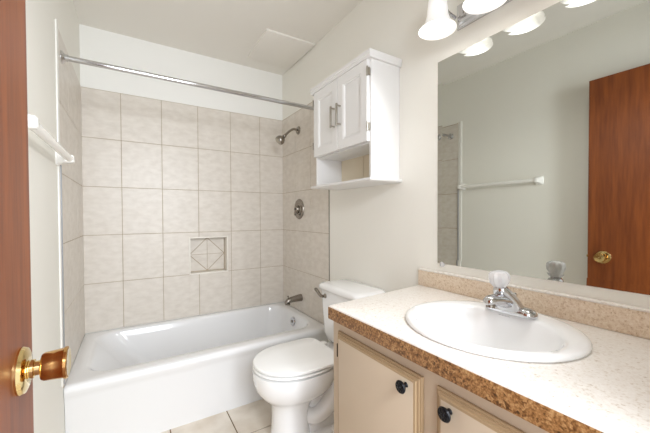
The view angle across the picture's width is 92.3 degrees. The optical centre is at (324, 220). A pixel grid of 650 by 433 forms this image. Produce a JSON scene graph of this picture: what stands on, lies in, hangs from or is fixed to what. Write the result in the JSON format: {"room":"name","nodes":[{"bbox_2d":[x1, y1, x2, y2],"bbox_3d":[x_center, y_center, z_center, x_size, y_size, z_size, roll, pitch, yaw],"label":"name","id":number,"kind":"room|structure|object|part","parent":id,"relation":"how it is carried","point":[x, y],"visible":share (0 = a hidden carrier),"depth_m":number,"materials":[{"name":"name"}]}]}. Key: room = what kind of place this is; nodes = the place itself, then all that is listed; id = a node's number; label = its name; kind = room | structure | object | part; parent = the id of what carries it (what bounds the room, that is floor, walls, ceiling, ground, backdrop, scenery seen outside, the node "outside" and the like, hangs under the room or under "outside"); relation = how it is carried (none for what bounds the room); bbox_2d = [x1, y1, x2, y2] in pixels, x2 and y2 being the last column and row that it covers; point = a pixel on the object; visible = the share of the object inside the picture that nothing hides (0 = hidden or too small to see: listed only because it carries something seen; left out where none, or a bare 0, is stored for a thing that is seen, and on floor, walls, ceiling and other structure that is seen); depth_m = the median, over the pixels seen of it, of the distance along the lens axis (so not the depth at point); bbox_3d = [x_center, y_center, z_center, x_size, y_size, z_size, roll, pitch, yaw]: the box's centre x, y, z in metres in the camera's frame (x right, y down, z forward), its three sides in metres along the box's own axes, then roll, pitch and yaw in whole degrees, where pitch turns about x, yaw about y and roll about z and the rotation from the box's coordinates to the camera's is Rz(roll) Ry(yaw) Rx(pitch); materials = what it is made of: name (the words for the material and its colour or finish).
{"room":"bathroom","nodes":[
{"label":"bathroom","id":0,"kind":"room"},
{"bbox_2d":[25,0,84,432],"bbox_3d":[-0.991,-0.015,0.980,0.104,2.544,2.750,-1,1,-32],"label":"wall","id":1,"kind":"structure","parent":0,"point":[48,397],"depth_m":1.29,"materials":[{"name":"white paint"}]},
{"bbox_2d":[0,0,70,432],"bbox_3d":[-0.388,0.145,0.287,0.158,2.018,0.770,-1,1,-32],"label":"door","id":2,"kind":"structure","parent":1,"relation":"in","point":[18,368],"depth_m":0.53,"materials":[{"name":"brown wood"}]},
{"bbox_3d":[-0.528,0.264,0.549,0.012,0.081,0.081,-1,1,-32],"label":"knob","id":3,"kind":"part","parent":2,"relation":"part of","materials":[{"name":"gold metal"}]},
{"bbox_3d":[-0.479,0.263,0.580,0.004,0.050,0.052,-1,1,-32],"label":"knob","id":4,"kind":"part","parent":2,"relation":"part of","materials":[{"name":"gold metal"}]},
{"bbox_2d":[28,114,74,165],"bbox_3d":[-0.990,-0.273,1.121,0.062,0.068,0.705,-1,1,-32],"label":"towel bar","id":5,"kind":"object","parent":1,"relation":"attached to","point":[62,156],"visible":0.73,"depth_m":1.03,"materials":[{"name":"white ceramic"}]},
{"bbox_2d":[55,19,65,386],"bbox_3d":[-1.195,-0.070,1.407,0.010,1.643,0.041,-1,1,-32],"label":"trim","id":6,"kind":"structure","parent":1,"relation":"attached to","point":[59,168],"depth_m":1.40,"materials":[{"name":"white plastic"}]},
{"bbox_2d":[60,50,313,109],"bbox_3d":[-0.634,-0.783,1.862,1.450,0.060,0.060,-1,1,-32],"label":"shower curtain rod","id":7,"kind":"object","parent":1,"relation":"attached to","point":[63,57],"visible":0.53,"depth_m":1.72,"materials":[{"name":"silver metal"}]},
{"bbox_2d":[79,24,283,333],"bbox_3d":[-1.028,-0.039,2.512,1.459,2.544,0.108,-1,1,-32],"label":"wall","id":8,"kind":"structure","parent":0,"point":[183,184],"depth_m":2.38,"materials":[{"name":"beige tile"}]},
{"bbox_3d":[-0.955,0.278,2.552,0.300,0.296,0.092,-1,1,-32],"label":"niche frame","id":9,"kind":"part","parent":8,"relation":"part of","materials":[{"name":"beige tile"}]},
{"bbox_2d":[161,399,271,432],"bbox_3d":[-0.326,1.198,1.409,1.659,0.100,2.750,-1,1,-32],"label":"floor","id":10,"kind":"structure","parent":0,"point":[254,417],"depth_m":1.76,"materials":[{"name":"beige tile"}]},
{"bbox_2d":[63,302,327,432],"bbox_3d":[-0.792,0.947,2.155,1.457,0.381,0.783,-1,1,-32],"label":"bathtub","id":11,"kind":"object","parent":10,"relation":"on","point":[157,377],"visible":0.75,"depth_m":1.83,"materials":[{"name":"white ceramic"}]},
{"bbox_3d":[-0.261,0.814,2.517,0.020,0.073,0.074,-1,1,-32],"label":"overflow plate","id":12,"kind":"part","parent":11,"relation":"part of","materials":[{"name":"silver metal"}]},
{"bbox_2d":[253,279,385,432],"bbox_3d":[-0.047,0.761,1.685,0.676,0.763,0.412,-1,1,-32],"label":"toilet","id":13,"kind":"object","parent":10,"relation":"on","point":[296,377],"visible":0.71,"depth_m":1.57,"materials":[{"name":"white ceramic"}]},
{"bbox_3d":[-0.160,0.736,1.636,0.432,0.014,0.366,-1,1,-32],"label":"seat","id":14,"kind":"part","parent":13,"relation":"part of","materials":[{"name":"white plastic"}]},
{"bbox_3d":[-0.161,0.715,1.635,0.425,0.018,0.366,-1,1,-32],"label":"lid","id":15,"kind":"part","parent":13,"relation":"part of","materials":[{"name":"white plastic"}]},
{"bbox_3d":[-0.029,0.435,1.866,0.087,0.056,0.034,0,1,27],"label":"flush lever","id":16,"kind":"part","parent":13,"relation":"part of","materials":[{"name":"silver metal"}]},
{"bbox_3d":[0.153,0.577,1.807,0.199,0.318,0.390,-1,1,-32],"label":"tank","id":17,"kind":"part","parent":13,"relation":"part of","materials":[{"name":"white ceramic"}]},
{"bbox_3d":[0.147,0.398,1.800,0.216,0.042,0.412,-1,1,-32],"label":"tank lid","id":18,"kind":"part","parent":13,"relation":"part of","materials":[{"name":"white ceramic"}]},
{"bbox_2d":[334,321,548,432],"bbox_3d":[0.503,0.760,0.894,0.582,0.786,1.000,-1,1,-32],"label":"vanity cabinet","id":19,"kind":"object","parent":10,"relation":"on","point":[377,389],"visible":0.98,"depth_m":0.88,"materials":[{"name":"beige paint"}]},
{"bbox_3d":[0.145,0.716,0.981,0.008,0.575,0.351,-1,1,-32],"label":"door panel","id":20,"kind":"part","parent":19,"relation":"part of","materials":[{"name":"beige paint"}]},
{"bbox_3d":[0.150,0.716,0.984,0.019,0.615,0.391,-1,1,-32],"label":"door","id":21,"kind":"part","parent":19,"relation":"part of","materials":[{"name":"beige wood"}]},
{"bbox_3d":[0.209,0.446,0.840,0.027,0.035,0.035,-1,1,-32],"label":"knob","id":22,"kind":"part","parent":19,"relation":"part of","materials":[{"name":"black metal"}]},
{"bbox_3d":[0.281,0.448,0.724,0.027,0.035,0.035,-1,1,-32],"label":"knob","id":23,"kind":"part","parent":19,"relation":"part of","materials":[{"name":"black metal"}]},
{"bbox_3d":[0.376,0.721,0.608,0.008,0.575,0.355,-1,1,-32],"label":"door panel","id":24,"kind":"part","parent":19,"relation":"part of","materials":[{"name":"beige paint"}]},
{"bbox_3d":[0.381,0.721,0.611,0.019,0.615,0.395,-1,1,-32],"label":"door","id":25,"kind":"part","parent":19,"relation":"part of","materials":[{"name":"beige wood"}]},
{"bbox_2d":[328,268,649,432],"bbox_3d":[0.498,0.301,0.911,0.564,0.128,1.045,-1,1,-32],"label":"countertop","id":26,"kind":"structure","parent":19,"relation":"on","point":[607,390],"depth_m":0.73,"materials":[{"name":"laminate"}]},
{"bbox_2d":[405,300,592,362],"bbox_3d":[0.484,0.376,0.935,0.456,0.153,0.484,-1,1,-32],"label":"sink","id":27,"kind":"object","parent":26,"relation":"in","point":[467,326],"visible":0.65,"depth_m":0.97,"materials":[{"name":"white ceramic"}]},
{"bbox_2d":[483,270,537,318],"bbox_3d":[0.560,0.228,0.987,0.167,0.141,0.158,-1,1,-32],"label":"sink faucet","id":28,"kind":"object","parent":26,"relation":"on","point":[503,300],"visible":1,"depth_m":0.96,"materials":[{"name":"silver metal"}]},
{"bbox_3d":[0.537,0.258,0.973,0.114,0.059,0.064,-1,1,-32],"label":"spout","id":29,"kind":"part","parent":28,"relation":"part of","materials":[{"name":"silver metal"}]},
{"bbox_3d":[0.548,0.186,0.983,0.061,0.057,0.062,-1,1,-32],"label":"knob","id":30,"kind":"part","parent":28,"relation":"part of","materials":[{"name":"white plastic"}]},
{"bbox_3d":[0.603,0.286,1.014,0.056,0.024,0.158,-1,1,-32],"label":"plate","id":31,"kind":"part","parent":28,"relation":"part of","materials":[{"name":"silver metal"}]},
{"bbox_2d":[73,0,362,74],"bbox_3d":[-0.336,-1.346,1.368,1.659,0.100,2.750,-1,1,-32],"label":"ceiling","id":32,"kind":"structure","parent":0,"point":[226,30],"depth_m":2.04,"materials":[{"name":"white paint"}]},
{"bbox_2d":[248,29,314,68],"bbox_3d":[-0.351,-1.305,2.408,0.376,0.015,0.450,-1,1,-32],"label":"access panel","id":33,"kind":"object","parent":32,"relation":"attached to","point":[279,49],"visible":1,"depth_m":2.37,"materials":[{"name":"white paint"}]},
{"bbox_2d":[282,0,649,341],"bbox_3d":[0.330,-0.033,1.800,0.104,2.544,2.750,-1,1,-32],"label":"wall","id":34,"kind":"structure","parent":0,"point":[381,235],"depth_m":1.72,"materials":[{"name":"white paint"}]},
{"bbox_2d":[275,126,299,144],"bbox_3d":[-0.302,-0.688,2.514,0.202,0.168,0.076,-1,1,-32],"label":"showerhead","id":35,"kind":"object","parent":34,"relation":"attached to","point":[280,139],"visible":1,"depth_m":2.49,"materials":[{"name":"silver metal"}]},
{"bbox_3d":[-0.273,-0.713,2.531,0.133,0.081,0.019,-1,1,-32],"label":"shower arm","id":36,"kind":"part","parent":35,"relation":"part of","materials":[{"name":"silver metal"}]},
{"bbox_2d":[285,294,302,304],"bbox_3d":[-0.255,0.639,2.523,0.142,0.073,0.058,-1,1,-32],"label":"tub spout","id":37,"kind":"object","parent":34,"relation":"attached to","point":[299,297],"visible":1,"depth_m":2.50,"materials":[{"name":"silver metal"}]},
{"bbox_2d":[294,199,303,218],"bbox_3d":[-0.227,-0.093,2.554,0.043,0.166,0.166,-1,1,-32],"label":"shower valve","id":38,"kind":"object","parent":34,"relation":"attached to","point":[299,206],"visible":1,"depth_m":2.53,"materials":[{"name":"silver metal"}]},
{"bbox_3d":[-0.233,-0.081,2.550,0.027,0.083,0.060,-1,1,-32],"label":"lever handle","id":39,"kind":"part","parent":38,"relation":"part of","materials":[{"name":"silver metal"}]},
{"bbox_2d":[329,200,329,280],"bbox_3d":[0.029,-0.083,2.187,0.006,1.634,0.005,-1,1,-32],"label":"trim","id":40,"kind":"structure","parent":34,"relation":"attached to","point":[329,200],"depth_m":2.19,"materials":[{"name":"brown"}]},
{"bbox_2d":[310,48,401,189],"bbox_3d":[0.139,-0.509,1.779,0.237,0.627,0.583,-1,1,-32],"label":"upper cabinet","id":41,"kind":"object","parent":34,"relation":"attached to","point":[356,144],"visible":1,"depth_m":1.60,"materials":[{"name":"white paint"}]},
{"bbox_3d":[0.006,-0.588,1.839,0.017,0.395,0.260,-1,1,-32],"label":"door","id":42,"kind":"part","parent":41,"relation":"part of","materials":[{"name":"white paint"}]},
{"bbox_3d":[0.040,-0.574,1.740,0.030,0.120,0.012,-1,1,-32],"label":"pull handle","id":43,"kind":"part","parent":41,"relation":"part of","materials":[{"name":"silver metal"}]},
{"bbox_3d":[0.071,-0.573,1.690,0.030,0.120,0.012,-1,1,-32],"label":"pull handle","id":44,"kind":"part","parent":41,"relation":"part of","materials":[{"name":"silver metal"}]},
{"bbox_3d":[0.143,-0.585,1.619,0.017,0.395,0.252,-1,1,-32],"label":"door","id":45,"kind":"part","parent":41,"relation":"part of","materials":[{"name":"white paint"}]},
{"bbox_3d":[0.242,-0.492,1.832,0.005,0.558,0.500,-1,1,-32],"label":"panel","id":46,"kind":"part","parent":41,"relation":"part of","materials":[{"name":"beige"}]},
{"bbox_3d":[0.148,-0.805,1.780,0.212,0.037,0.583,-1,1,-32],"label":"crown moulding","id":47,"kind":"part","parent":41,"relation":"part of","materials":[{"name":"white paint"}]},
{"bbox_2d":[311,177,401,189],"bbox_3d":[0.151,-0.204,1.790,0.211,0.016,0.580,-1,1,-32],"label":"shelf","id":48,"kind":"object","parent":41,"relation":"attached to","point":[369,181],"depth_m":1.67,"materials":[{"name":"white paint"}]},
{"bbox_2d":[419,0,511,39],"bbox_3d":[0.642,-0.847,0.997,0.200,0.175,0.776,-1,1,-32],"label":"vanity light","id":49,"kind":"object","parent":34,"relation":"attached to","point":[439,24],"visible":1,"depth_m":1.24,"materials":[{"name":"white glass"}]},
{"bbox_3d":[0.451,-0.836,1.251,0.042,0.087,0.042,-1,1,-32],"label":"bulb","id":50,"kind":"part","parent":49,"relation":"part of","materials":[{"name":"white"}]},
{"bbox_3d":[0.451,-0.831,1.251,0.144,0.137,0.144,-1,1,-32],"label":"lamp shade","id":51,"kind":"part","parent":49,"relation":"part of","materials":[{"name":"white glass"}]},
{"bbox_3d":[0.495,-0.886,1.278,0.120,0.091,0.016,-1,1,-32],"label":"arm","id":52,"kind":"part","parent":49,"relation":"part of","materials":[{"name":"silver metal"}]},
{"bbox_3d":[0.737,-0.845,1.012,0.023,0.100,0.700,-1,1,-32],"label":"plate","id":53,"kind":"part","parent":49,"relation":"part of","materials":[{"name":"silver metal"}]},
{"bbox_3d":[0.556,-0.829,1.081,0.144,0.137,0.144,-1,1,-32],"label":"lamp shade","id":54,"kind":"part","parent":49,"relation":"part of","materials":[{"name":"white glass"}]},
{"bbox_2d":[418,270,649,339],"bbox_3d":[0.729,0.277,1.053,0.020,0.072,1.043,-1,1,-32],"label":"backsplash","id":55,"kind":"structure","parent":34,"relation":"attached to","point":[617,319],"depth_m":0.99,"materials":[{"name":"beige laminate"}]},
{"bbox_2d":[438,0,649,294],"bbox_3d":[0.757,-0.245,1.003,0.012,0.916,0.950,-1,1,-32],"label":"mirror","id":56,"kind":"object","parent":34,"relation":"attached to","point":[544,120],"visible":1,"depth_m":1.02,"materials":[{"name":"clear glass"}]}
]}

